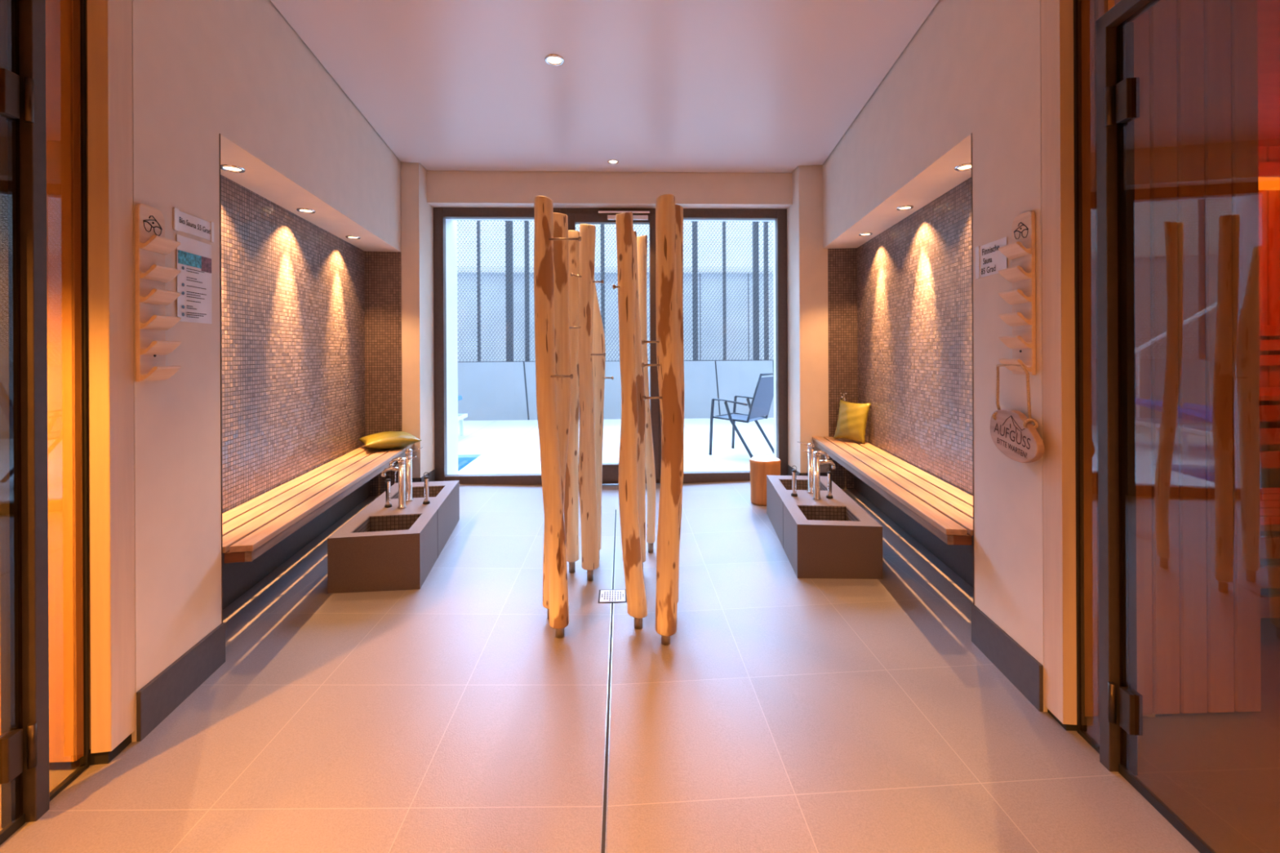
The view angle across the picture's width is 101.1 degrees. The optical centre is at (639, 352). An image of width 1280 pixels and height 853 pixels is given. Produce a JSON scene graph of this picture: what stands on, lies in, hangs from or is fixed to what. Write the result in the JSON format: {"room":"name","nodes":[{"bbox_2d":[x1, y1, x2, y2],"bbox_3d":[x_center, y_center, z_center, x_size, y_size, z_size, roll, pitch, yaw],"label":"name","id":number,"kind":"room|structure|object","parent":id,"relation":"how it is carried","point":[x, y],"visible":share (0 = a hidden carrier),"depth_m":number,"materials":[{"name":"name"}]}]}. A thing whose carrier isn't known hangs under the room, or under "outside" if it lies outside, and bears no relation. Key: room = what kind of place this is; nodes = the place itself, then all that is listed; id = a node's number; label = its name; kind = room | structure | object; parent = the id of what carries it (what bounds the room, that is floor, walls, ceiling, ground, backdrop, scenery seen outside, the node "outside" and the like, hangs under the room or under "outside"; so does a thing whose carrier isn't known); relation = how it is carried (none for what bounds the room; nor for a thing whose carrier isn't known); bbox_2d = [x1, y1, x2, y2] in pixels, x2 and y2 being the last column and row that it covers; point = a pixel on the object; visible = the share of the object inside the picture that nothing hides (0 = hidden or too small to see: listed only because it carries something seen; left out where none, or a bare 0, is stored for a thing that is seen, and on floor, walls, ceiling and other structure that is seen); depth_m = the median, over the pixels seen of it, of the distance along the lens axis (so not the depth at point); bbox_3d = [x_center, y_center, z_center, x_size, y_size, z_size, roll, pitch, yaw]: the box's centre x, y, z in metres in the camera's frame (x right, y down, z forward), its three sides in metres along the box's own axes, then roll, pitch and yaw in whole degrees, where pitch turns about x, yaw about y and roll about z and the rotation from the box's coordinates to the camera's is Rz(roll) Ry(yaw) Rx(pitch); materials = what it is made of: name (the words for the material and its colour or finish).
{"room":"spa sauna area","nodes":[
{"label":"spa sauna area","id":0,"kind":"room"},
{"bbox_2d":[85,0,90,750],"bbox_3d":[-2.894,-0.053,1.407,2.713,2.345,0.048,0,0,-2],"label":"wall","id":1,"kind":"structure","parent":0,"point":[86,0],"depth_m":1.47,"materials":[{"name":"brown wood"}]},
{"bbox_2d":[45,0,89,801],"bbox_3d":[-1.175,-0.181,-0.821,0.021,2.667,4.612,0,0,-9],"label":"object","id":2,"kind":"structure","parent":1,"relation":"in","point":[65,20],"depth_m":1.40,"materials":[{"name":"clear glass"}]},
{"bbox_2d":[0,0,49,845],"bbox_3d":[-1.141,0.124,-0.885,0.091,2.067,4.474,0,0,-9],"label":"door","id":3,"kind":"structure","parent":2,"relation":"attached to","point":[24,793],"depth_m":1.28,"materials":[{"name":"glass"}]},
{"bbox_2d":[131,0,400,742],"bbox_3d":[-1.872,-0.196,2.878,0.325,2.770,2.735,0,0,-9],"label":"wall","id":4,"kind":"structure","parent":0,"point":[238,70],"depth_m":1.87,"materials":[{"name":"paint"}]},
{"bbox_2d":[88,733,131,765],"bbox_3d":[-1.524,-0.172,1.507,0.064,2.720,0.082,0,0,-9],"label":"trim","id":5,"kind":"structure","parent":4,"relation":"attached to","point":[105,757],"depth_m":1.47,"materials":[{"name":"black metal"}]},
{"bbox_2d":[87,0,135,753],"bbox_3d":[-1.511,-0.230,1.504,0.050,2.685,0.085,0,0,-9],"label":"trim","id":6,"kind":"structure","parent":4,"relation":"attached to","point":[109,22],"depth_m":1.47,"materials":[{"name":"brown wood"}]},
{"bbox_2d":[134,203,181,382],"bbox_3d":[-1.474,-0.179,1.612,0.057,0.532,0.106,0,0,-9],"label":"rack","id":7,"kind":"object","parent":4,"relation":"attached to","point":[151,245],"visible":1,"depth_m":1.59,"materials":[{"name":"brown wood"}]},
{"bbox_2d":[136,622,225,742],"bbox_3d":[-1.513,1.096,1.754,0.012,0.183,0.405,0,0,-9],"label":"baseboard","id":8,"kind":"structure","parent":4,"relation":"attached to","point":[163,694],"depth_m":1.71,"materials":[{"name":"tile"}]},
{"bbox_2d":[173,207,213,242],"bbox_3d":[-1.533,-0.435,1.812,0.004,0.073,0.202,0,0,-9],"label":"notice","id":9,"kind":"object","parent":4,"relation":"attached to","point":[184,222],"visible":1,"depth_m":1.80,"materials":[{"name":"paper"}]},
{"bbox_2d":[177,234,212,324],"bbox_3d":[-1.533,-0.245,1.813,0.005,0.285,0.178,0,0,-10],"label":"notice","id":10,"kind":"object","parent":4,"relation":"attached to","point":[194,304],"visible":1,"depth_m":1.81,"materials":[{"name":"paper"}]},
{"bbox_2d":[177,249,201,268],"bbox_3d":[-1.527,-0.315,1.787,0.001,0.044,0.115,0,0,-9],"label":"picture","id":11,"kind":"object","parent":10,"relation":"attached to","point":[185,258],"depth_m":1.78},
{"bbox_2d":[201,256,211,273],"bbox_3d":[-1.541,-0.311,1.871,0.001,0.052,0.055,0,0,-9],"label":"picture","id":12,"kind":"object","parent":10,"relation":"attached to","point":[206,262],"depth_m":1.87},
{"bbox_2d":[219,133,222,622],"bbox_3d":[-1.559,0.098,1.954,0.008,1.820,0.004,0,0,-9],"label":"trim","id":13,"kind":"structure","parent":4,"relation":"attached to","point":[220,133],"depth_m":1.95,"materials":[{"name":"brown metal"}]},
{"bbox_2d":[220,164,245,173],"bbox_3d":[-1.794,-0.813,2.316,0.094,0.018,0.094,0,0,-2],"label":"recessed light","id":14,"kind":"object","parent":4,"relation":"in","point":[232,168],"visible":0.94,"depth_m":2.31,"materials":[{"name":"white glass"}]},
{"bbox_2d":[296,208,315,213],"bbox_3d":[-1.904,-0.812,3.002,0.094,0.018,0.094,0,0,-2],"label":"recessed light","id":15,"kind":"object","parent":4,"relation":"in","point":[300,210],"visible":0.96,"depth_m":3.00,"materials":[{"name":"white glass"}]},
{"bbox_2d":[345,235,360,239],"bbox_3d":[-2.017,-0.812,3.698,0.094,0.018,0.094,0,0,-2],"label":"recessed light","id":16,"kind":"object","parent":4,"relation":"in","point":[347,237],"visible":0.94,"depth_m":3.69,"materials":[{"name":"white glass"}]},
{"bbox_2d":[220,174,365,513],"bbox_3d":[-2.040,0.190,3.070,0.051,2.000,2.360,0,0,-9],"label":"wall","id":17,"kind":"structure","parent":0,"point":[293,290],"depth_m":2.95,"materials":[{"name":"tile"}]},
{"bbox_2d":[222,480,370,609],"bbox_3d":[-1.993,0.978,3.062,0.035,0.425,2.330,0,0,-9],"label":"bench base","id":18,"kind":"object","parent":17,"relation":"attached to","point":[238,578],"depth_m":2.84,"materials":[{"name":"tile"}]},
{"bbox_2d":[222,444,413,563],"bbox_3d":[-1.825,0.760,3.090,0.370,0.064,2.304,0,0,-9],"label":"bench","id":19,"kind":"object","parent":17,"relation":"attached to","point":[251,528],"visible":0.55,"depth_m":2.56,"materials":[{"name":"brown wood"}]},
{"bbox_2d":[358,431,422,448],"bbox_3d":[-1.904,0.666,4.001,0.385,0.124,0.360,0,0,-35],"label":"cushion","id":20,"kind":"object","parent":19,"relation":"on","point":[389,439],"visible":1,"depth_m":3.90,"materials":[{"name":"yellow fabric"}]},
{"bbox_2d":[364,251,401,495],"bbox_3d":[-2.066,0.190,4.246,0.273,2.000,0.030,0,0,-9],"label":"wall","id":21,"kind":"structure","parent":0,"point":[383,297],"depth_m":4.23,"materials":[{"name":"tile"}]},
{"bbox_2d":[400,162,434,478],"bbox_3d":[-2.124,-0.194,4.452,0.663,2.770,0.395,0,0,-2],"label":"wall","id":22,"kind":"structure","parent":0,"point":[416,215],"depth_m":4.27,"materials":[{"name":"paint"}]},
{"bbox_2d":[404,469,435,482],"bbox_3d":[-1.858,1.104,4.427,0.161,0.170,0.343,0,0,-2],"label":"baseboard","id":23,"kind":"structure","parent":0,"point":[432,474],"depth_m":4.43,"materials":[{"name":"tile"}]},
{"bbox_2d":[445,218,457,474],"bbox_3d":[-1.773,-0.101,4.832,0.090,2.620,0.339,0,0,-2],"label":"wall","id":24,"kind":"structure","parent":0,"point":[451,225],"depth_m":4.84,"materials":[{"name":"white paint"}]},
{"bbox_2d":[0,417,1199,852],"bbox_3d":[-0.185,1.661,5.597,24.000,1.040,17.600,0,0,-2],"label":"floor","id":25,"kind":"structure","parent":0,"point":[782,712],"depth_m":1.66,"materials":[{"name":"tile"}]},
{"bbox_2d":[327,480,459,593],"bbox_3d":[-1.368,1.026,3.073,0.419,0.278,1.077,0,0,-9],"label":"basin","id":26,"kind":"object","parent":25,"relation":"on","point":[380,548],"visible":0.95,"depth_m":2.57,"materials":[{"name":"stone"}]},
{"bbox_2d":[384,475,391,507],"bbox_3d":[-1.444,0.795,3.019,0.040,0.183,0.040,0,0,-9],"label":"standpipe","id":27,"kind":"object","parent":26,"relation":"on","point":[388,504],"visible":1,"depth_m":3.01,"materials":[{"name":"silver metal"}]},
{"bbox_2d":[393,462,398,483],"bbox_3d":[-1.943,1.008,4.204,0.061,0.244,0.097,0,0,4],"label":"tap","id":28,"kind":"object","parent":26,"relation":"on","point":[396,464],"visible":0.49,"depth_m":4.16,"materials":[{"name":"silver metal"}]},
{"bbox_2d":[381,456,416,509],"bbox_3d":[-1.367,0.738,2.997,0.198,0.297,0.048,0,0,-2],"label":"mixer tap","id":29,"kind":"object","parent":26,"relation":"on","point":[401,469],"visible":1,"depth_m":2.98,"materials":[{"name":"silver metal"}]},
{"bbox_2d":[389,447,422,502],"bbox_3d":[-1.391,0.725,3.143,0.198,0.322,0.048,0,0,-2],"label":"mixer tap","id":30,"kind":"object","parent":26,"relation":"on","point":[409,498],"visible":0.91,"depth_m":3.13,"materials":[{"name":"silver metal"}]},
{"bbox_2d":[422,471,430,504],"bbox_3d":[-1.251,0.794,3.081,0.040,0.183,0.040,0,0,-9],"label":"standpipe","id":31,"kind":"object","parent":26,"relation":"on","point":[426,501],"visible":1,"depth_m":3.07,"materials":[{"name":"silver metal"}]},
{"bbox_2d":[457,395,467,435],"bbox_3d":[-3.447,0.909,7.235,1.960,0.577,0.600,0,0,-2],"label":"sun lounger","id":32,"kind":"object","parent":25,"relation":"on","point":[460,416],"visible":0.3,"depth_m":7.53,"materials":[{"name":"white paint"}]},
{"bbox_2d":[542,212,571,619],"bbox_3d":[-0.368,0.281,2.330,0.116,1.788,0.114,0,0,40],"label":"log post","id":33,"kind":"object","parent":25,"relation":"on","point":[561,281],"visible":0.49,"depth_m":2.30,"materials":[{"name":"wood"}]},
{"bbox_2d":[533,195,581,638],"bbox_3d":[-0.335,0.269,2.176,0.196,1.813,0.099,0,0,-2],"label":"log post","id":34,"kind":"object","parent":25,"relation":"on","point":[544,294],"visible":1,"depth_m":2.14,"materials":[{"name":"wood"}]},
{"bbox_2d":[564,230,579,573],"bbox_3d":[-0.359,0.264,2.813,0.108,1.824,0.091,0,0,35],"label":"log post","id":35,"kind":"object","parent":25,"relation":"on","point":[571,485],"visible":0.61,"depth_m":2.78,"materials":[{"name":"wood"}]},
{"bbox_2d":[568,223,605,581],"bbox_3d":[-0.282,0.257,2.718,0.215,1.843,0.091,0,0,-2],"label":"log post","id":36,"kind":"object","parent":25,"relation":"on","point":[587,463],"visible":0.97,"depth_m":2.68,"materials":[{"name":"wood"}]},
{"bbox_2d":[592,280,613,559],"bbox_3d":[-0.223,0.327,2.972,0.154,1.702,0.090,0,0,34],"label":"log post","id":37,"kind":"object","parent":25,"relation":"on","point":[598,336],"visible":0.59,"depth_m":2.96,"materials":[{"name":"wood"}]},
{"bbox_2d":[600,509,617,852],"bbox_3d":[-0.131,1.182,2.522,0.012,0.007,2.850,0,0,-2],"label":"channel","id":38,"kind":"object","parent":25,"relation":"in","point":[603,836],"visible":1,"depth_m":1.65,"materials":[{"name":"black"}]},
{"bbox_2d":[598,589,626,603],"bbox_3d":[-0.132,1.181,2.544,0.136,0.008,0.136,0,0,-2],"label":"drain grate","id":39,"kind":"object","parent":25,"relation":"in","point":[605,596],"visible":1,"depth_m":2.54,"materials":[{"name":"silver metal"}]},
{"bbox_2d":[613,211,647,629],"bbox_3d":[-0.040,0.284,2.248,0.135,1.785,0.095,0,0,11],"label":"log post","id":40,"kind":"object","parent":25,"relation":"on","point":[637,607],"visible":1,"depth_m":2.22,"materials":[{"name":"wood"}]},
{"bbox_2d":[633,231,645,571],"bbox_3d":[-0.024,0.259,2.826,0.111,1.834,0.076,0,0,24],"label":"log post","id":41,"kind":"object","parent":25,"relation":"on","point":[638,353],"visible":0.44,"depth_m":2.79,"materials":[{"name":"wood"}]},
{"bbox_2d":[636,235,655,552],"bbox_3d":[0.033,0.241,3.088,0.114,1.866,0.073,0,0,-2],"label":"log post","id":42,"kind":"object","parent":25,"relation":"on","point":[642,241],"visible":0.73,"depth_m":3.07,"materials":[{"name":"wood"}]},
{"bbox_2d":[641,194,684,645],"bbox_3d":[0.090,0.274,2.115,0.178,1.800,0.099,0,0,-24],"label":"log post","id":43,"kind":"object","parent":25,"relation":"on","point":[672,473],"visible":1,"depth_m":2.09,"materials":[{"name":"wood"}]},
{"bbox_2d":[675,204,684,602],"bbox_3d":[0.153,0.255,2.365,0.095,1.834,0.082,0,0,16],"label":"log post","id":44,"kind":"object","parent":25,"relation":"on","point":[678,209],"visible":0.34,"depth_m":2.33,"materials":[{"name":"wood"}]},
{"bbox_2d":[708,373,773,457],"bbox_3d":[1.209,0.707,6.047,0.650,0.951,0.554,0,0,39],"label":"garden chair","id":45,"kind":"object","parent":25,"relation":"on","point":[759,407],"visible":0.88,"depth_m":5.93,"materials":[{"name":"grey metal"}]},
{"bbox_2d":[749,455,781,506],"bbox_3d":[0.951,0.977,4.019,0.235,0.334,0.236,0,0,-2],"label":"tree stump","id":46,"kind":"object","parent":25,"relation":"on","point":[761,466],"visible":0.8,"depth_m":3.93,"materials":[{"name":"brown wood"}]},
{"bbox_2d":[766,475,882,578],"bbox_3d":[1.059,1.014,3.193,0.419,0.278,1.075,0,0,5],"label":"basin","id":47,"kind":"object","parent":25,"relation":"on","point":[825,538],"visible":0.98,"depth_m":2.68,"materials":[{"name":"stone"}]},
{"bbox_2d":[791,466,797,496],"bbox_3d":[0.940,0.783,3.206,0.040,0.183,0.040,0,0,5],"label":"standpipe","id":48,"kind":"object","parent":47,"relation":"on","point":[793,493],"visible":1,"depth_m":3.19,"materials":[{"name":"silver metal"}]},
{"bbox_2d":[797,441,829,493],"bbox_3d":[1.075,0.713,3.277,0.198,0.322,0.048,0,0,-2],"label":"mixer tap","id":49,"kind":"object","parent":47,"relation":"on","point":[811,446],"visible":0.91,"depth_m":3.26,"materials":[{"name":"silver metal"}]},
{"bbox_2d":[807,443,813,493],"bbox_3d":[1.065,0.721,3.277,0.048,0.306,0.048,0,0,-2],"label":"tap","id":50,"kind":"object","parent":49,"relation":"on","point":[811,446],"depth_m":3.26,"materials":[{"name":"silver metal"}]},
{"bbox_2d":[802,449,835,500],"bbox_3d":[1.061,0.726,3.131,0.198,0.297,0.048,0,0,-2],"label":"mixer tap","id":51,"kind":"object","parent":47,"relation":"on","point":[817,462],"visible":1,"depth_m":3.12,"materials":[{"name":"silver metal"}]},
{"bbox_2d":[826,466,833,498],"bbox_3d":[1.137,0.782,3.157,0.040,0.183,0.040,0,0,5],"label":"standpipe","id":52,"kind":"object","parent":47,"relation":"on","point":[828,495],"visible":1,"depth_m":3.15,"materials":[{"name":"silver metal"}]},
{"bbox_2d":[270,0,938,173],"bbox_3d":[-0.079,-1.555,0.565,3.432,0.030,7.846,0,0,-2],"label":"ceiling","id":53,"kind":"structure","parent":0,"point":[646,86],"depth_m":2.91,"materials":[{"name":"paint"}]},
{"bbox_2d":[544,53,564,66],"bbox_3d":[-0.449,-1.540,2.766,0.105,0.018,0.105,0,0,-2],"label":"recessed light","id":54,"kind":"object","parent":53,"relation":"in","point":[553,60],"visible":1,"depth_m":2.76,"materials":[{"name":"white glass"}]},
{"bbox_2d":[607,159,618,164],"bbox_3d":[-0.216,-1.541,4.242,0.094,0.018,0.094,0,0,-2],"label":"recessed light","id":55,"kind":"object","parent":53,"relation":"in","point":[611,161],"visible":1,"depth_m":4.24,"materials":[{"name":"white glass"}]},
{"bbox_2d":[426,170,791,208],"bbox_3d":[-0.246,-1.430,4.604,3.115,0.318,0.220,0,0,-2],"label":"wall","id":56,"kind":"structure","parent":0,"point":[445,188],"depth_m":4.50,"materials":[{"name":"paint"}]},
{"bbox_2d":[433,207,559,484],"bbox_3d":[-1.247,-0.051,4.642,1.102,2.435,0.075,0,0,-2],"label":"window","id":57,"kind":"structure","parent":56,"relation":"in","point":[440,214],"depth_m":4.59,"materials":[{"name":"brown metal"}]},
{"bbox_2d":[560,208,661,484],"bbox_3d":[-0.238,-0.056,4.640,0.915,2.435,0.149,0,0,-2],"label":"door","id":58,"kind":"structure","parent":56,"relation":"in","point":[575,215],"depth_m":4.64,"materials":[{"name":"brown metal"}]},
{"bbox_2d":[683,208,787,483],"bbox_3d":[0.766,-0.061,4.712,1.098,2.435,0.075,0,0,-2],"label":"window","id":59,"kind":"structure","parent":56,"relation":"in","point":[780,215],"depth_m":4.69,"materials":[{"name":"brown metal"}]},
{"bbox_2d":[451,218,775,221],"bbox_3d":[-0.170,-0.609,4.833,9.600,3.620,0.229,0,0,-2],"label":"window frame","id":60,"kind":"structure","parent":0,"point":[451,219],"depth_m":4.90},
{"bbox_2d":[457,360,773,420],"bbox_3d":[0.180,0.719,9.387,17.000,1.120,0.150,0,0,-2],"label":"wall","id":61,"kind":"structure","parent":0,"point":[489,391],"depth_m":9.29,"materials":[{"name":"grey concrete"}]},
{"bbox_2d":[457,220,773,362],"bbox_3d":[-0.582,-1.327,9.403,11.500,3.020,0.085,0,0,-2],"label":"mesh fence","id":62,"kind":"object","parent":61,"relation":"on","point":[508,253],"visible":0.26,"depth_m":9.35,"materials":[{"name":"grey metal"}]},
{"bbox_2d":[523,360,773,420],"bbox_3d":[-1.417,0.677,9.257,10.624,1.020,0.004,0,0,-2],"label":"trim","id":63,"kind":"structure","parent":61,"relation":"attached to","point":[715,361],"depth_m":9.24,"materials":[{"name":"grey metal"}]},
{"bbox_2d":[773,220,776,457],"bbox_3d":[1.352,-0.117,4.885,0.160,2.620,0.229,0,0,-2],"label":"window frame","id":64,"kind":"structure","parent":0,"point":[774,222],"depth_m":4.96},
{"bbox_2d":[786,164,828,472],"bbox_3d":[1.681,-0.213,4.583,0.722,2.770,0.395,0,0,-2],"label":"wall","id":65,"kind":"structure","parent":0,"point":[807,320],"depth_m":4.38,"materials":[{"name":"paint"}]},
{"bbox_2d":[786,464,826,475],"bbox_3d":[1.435,1.088,4.540,0.230,0.170,0.343,0,0,-2],"label":"baseboard","id":66,"kind":"structure","parent":65,"relation":"attached to","point":[788,468],"depth_m":4.41,"materials":[{"name":"tile"}]},
{"bbox_2d":[827,248,857,488],"bbox_3d":[1.668,0.154,4.387,0.273,2.035,0.030,0,0,5],"label":"wall","id":67,"kind":"structure","parent":0,"point":[842,262],"depth_m":4.37,"materials":[{"name":"tile"}]},
{"bbox_2d":[840,391,848,401],"bbox_3d":[1.678,0.510,4.325,0.061,0.364,0.098,0,0,19],"label":"tap","id":68,"kind":"object","parent":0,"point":[842,397],"visible":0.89,"depth_m":4.31,"materials":[{"name":"silver metal"}]},
{"bbox_2d":[857,177,973,496],"bbox_3d":[1.719,0.154,3.212,0.051,2.035,2.360,0,0,5],"label":"wall","id":69,"kind":"structure","parent":0,"point":[914,294],"depth_m":3.14,"materials":[{"name":"tile"}]},
{"bbox_2d":[812,436,973,545],"bbox_3d":[1.508,0.733,3.217,0.370,0.064,2.304,0,0,5],"label":"bench","id":70,"kind":"object","parent":69,"relation":"attached to","point":[944,509],"visible":0.8,"depth_m":2.72,"materials":[{"name":"brown wood"}]},
{"bbox_2d":[833,399,871,444],"bbox_3d":[1.655,0.538,4.108,0.124,0.321,0.268,0,0,-36],"label":"cushion","id":71,"kind":"object","parent":70,"relation":"on","point":[852,417],"visible":1,"depth_m":4.06,"materials":[{"name":"yellow fabric"}]},
{"bbox_2d":[853,475,973,587],"bbox_3d":[1.680,0.959,3.201,0.035,0.425,2.330,0,0,5],"label":"baseboard","id":72,"kind":"structure","parent":69,"relation":"attached to","point":[959,558],"depth_m":3.01,"materials":[{"name":"tile"}]},
{"bbox_2d":[822,0,1047,711],"bbox_3d":[1.560,-0.213,3.009,0.325,2.770,2.735,0,0,5],"label":"wall","id":73,"kind":"structure","parent":0,"point":[971,66],"depth_m":1.99,"materials":[{"name":"paint"}]},
{"bbox_2d":[858,232,872,235],"bbox_3d":[1.644,-0.865,3.837,0.094,0.018,0.094,0,0,-2],"label":"recessed light","id":74,"kind":"object","parent":73,"relation":"in","point":[862,233],"visible":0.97,"depth_m":3.83,"materials":[{"name":"white glass"}]},
{"bbox_2d":[896,204,913,210],"bbox_3d":[1.578,-0.865,3.135,0.094,0.018,0.094,0,0,-2],"label":"recessed light","id":75,"kind":"object","parent":73,"relation":"in","point":[908,206],"visible":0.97,"depth_m":3.13,"materials":[{"name":"white glass"}]},
{"bbox_2d":[953,163,971,171],"bbox_3d":[1.512,-0.865,2.443,0.094,0.018,0.094,0,0,-2],"label":"recessed light","id":76,"kind":"object","parent":73,"relation":"in","point":[966,166],"visible":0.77,"depth_m":2.45,"materials":[{"name":"white glass"}]},
{"bbox_2d":[971,133,974,604],"bbox_3d":[1.310,0.066,2.067,0.008,1.855,0.004,0,0,5],"label":"trim","id":77,"kind":"structure","parent":73,"relation":"attached to","point":[971,133],"depth_m":2.06,"materials":[{"name":"brown metal"}]},
{"bbox_2d":[975,236,1006,279],"bbox_3d":[1.291,-0.344,1.937,0.004,0.124,0.199,0,0,5],"label":"notice","id":78,"kind":"object","parent":73,"relation":"attached to","point":[989,260],"visible":0.96,"depth_m":1.94,"materials":[{"name":"paper"}]},
{"bbox_2d":[971,604,1043,711],"bbox_3d":[1.288,1.082,1.865,0.013,0.183,0.405,0,0,5],"label":"baseboard","id":79,"kind":"structure","parent":73,"relation":"attached to","point":[1024,671],"depth_m":1.82,"materials":[{"name":"tile"}]},
{"bbox_2d":[998,210,1035,375],"bbox_3d":[1.247,-0.192,1.744,0.057,0.532,0.106,0,0,5],"label":"rack","id":80,"kind":"object","parent":73,"relation":"attached to","point":[1021,250],"visible":0.99,"depth_m":1.72,"materials":[{"name":"brown wood"}]},
{"bbox_2d":[990,364,1044,462],"bbox_3d":[1.248,0.197,1.752,0.055,0.326,0.261,0,0,9],"label":"sign","id":81,"kind":"object","parent":80,"relation":"hanging from","point":[1014,433],"visible":1,"depth_m":1.73,"materials":[{"name":"brown wood"}]},
{"bbox_2d":[1040,0,1076,724],"bbox_3d":[1.289,-0.236,1.615,0.050,2.700,0.085,0,0,5],"label":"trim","id":82,"kind":"structure","parent":73,"relation":"attached to","point":[1057,123],"depth_m":1.58,"materials":[{"name":"beige wood"}]},
{"bbox_2d":[1047,708,1076,731],"bbox_3d":[1.302,-0.186,1.618,0.064,2.720,0.082,0,0,5],"label":"trim","id":83,"kind":"structure","parent":73,"relation":"attached to","point":[1067,727],"depth_m":1.58,"materials":[{"name":"black metal"}]},
{"bbox_2d":[1107,0,1114,10],"bbox_3d":[1.624,-0.066,1.648,0.610,2.365,0.048,0,0,-2],"label":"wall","id":84,"kind":"structure","parent":0,"point":[1110,2],"depth_m":1.62,"materials":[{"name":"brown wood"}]},
{"bbox_2d":[1073,0,1120,754],"bbox_3d":[1.090,-0.192,-0.725,0.018,2.667,4.612,0,0,5],"label":"door frame","id":85,"kind":"structure","parent":84,"relation":"in","point":[1086,12],"depth_m":1.53,"materials":[{"name":"beige wood"}]},
{"bbox_2d":[1096,0,1279,852],"bbox_3d":[1.064,0.113,-0.779,0.091,2.067,4.500,0,0,5],"label":"door","id":86,"kind":"structure","parent":85,"relation":"attached to","point":[1188,91],"depth_m":1.21,"materials":[{"name":"glass"}]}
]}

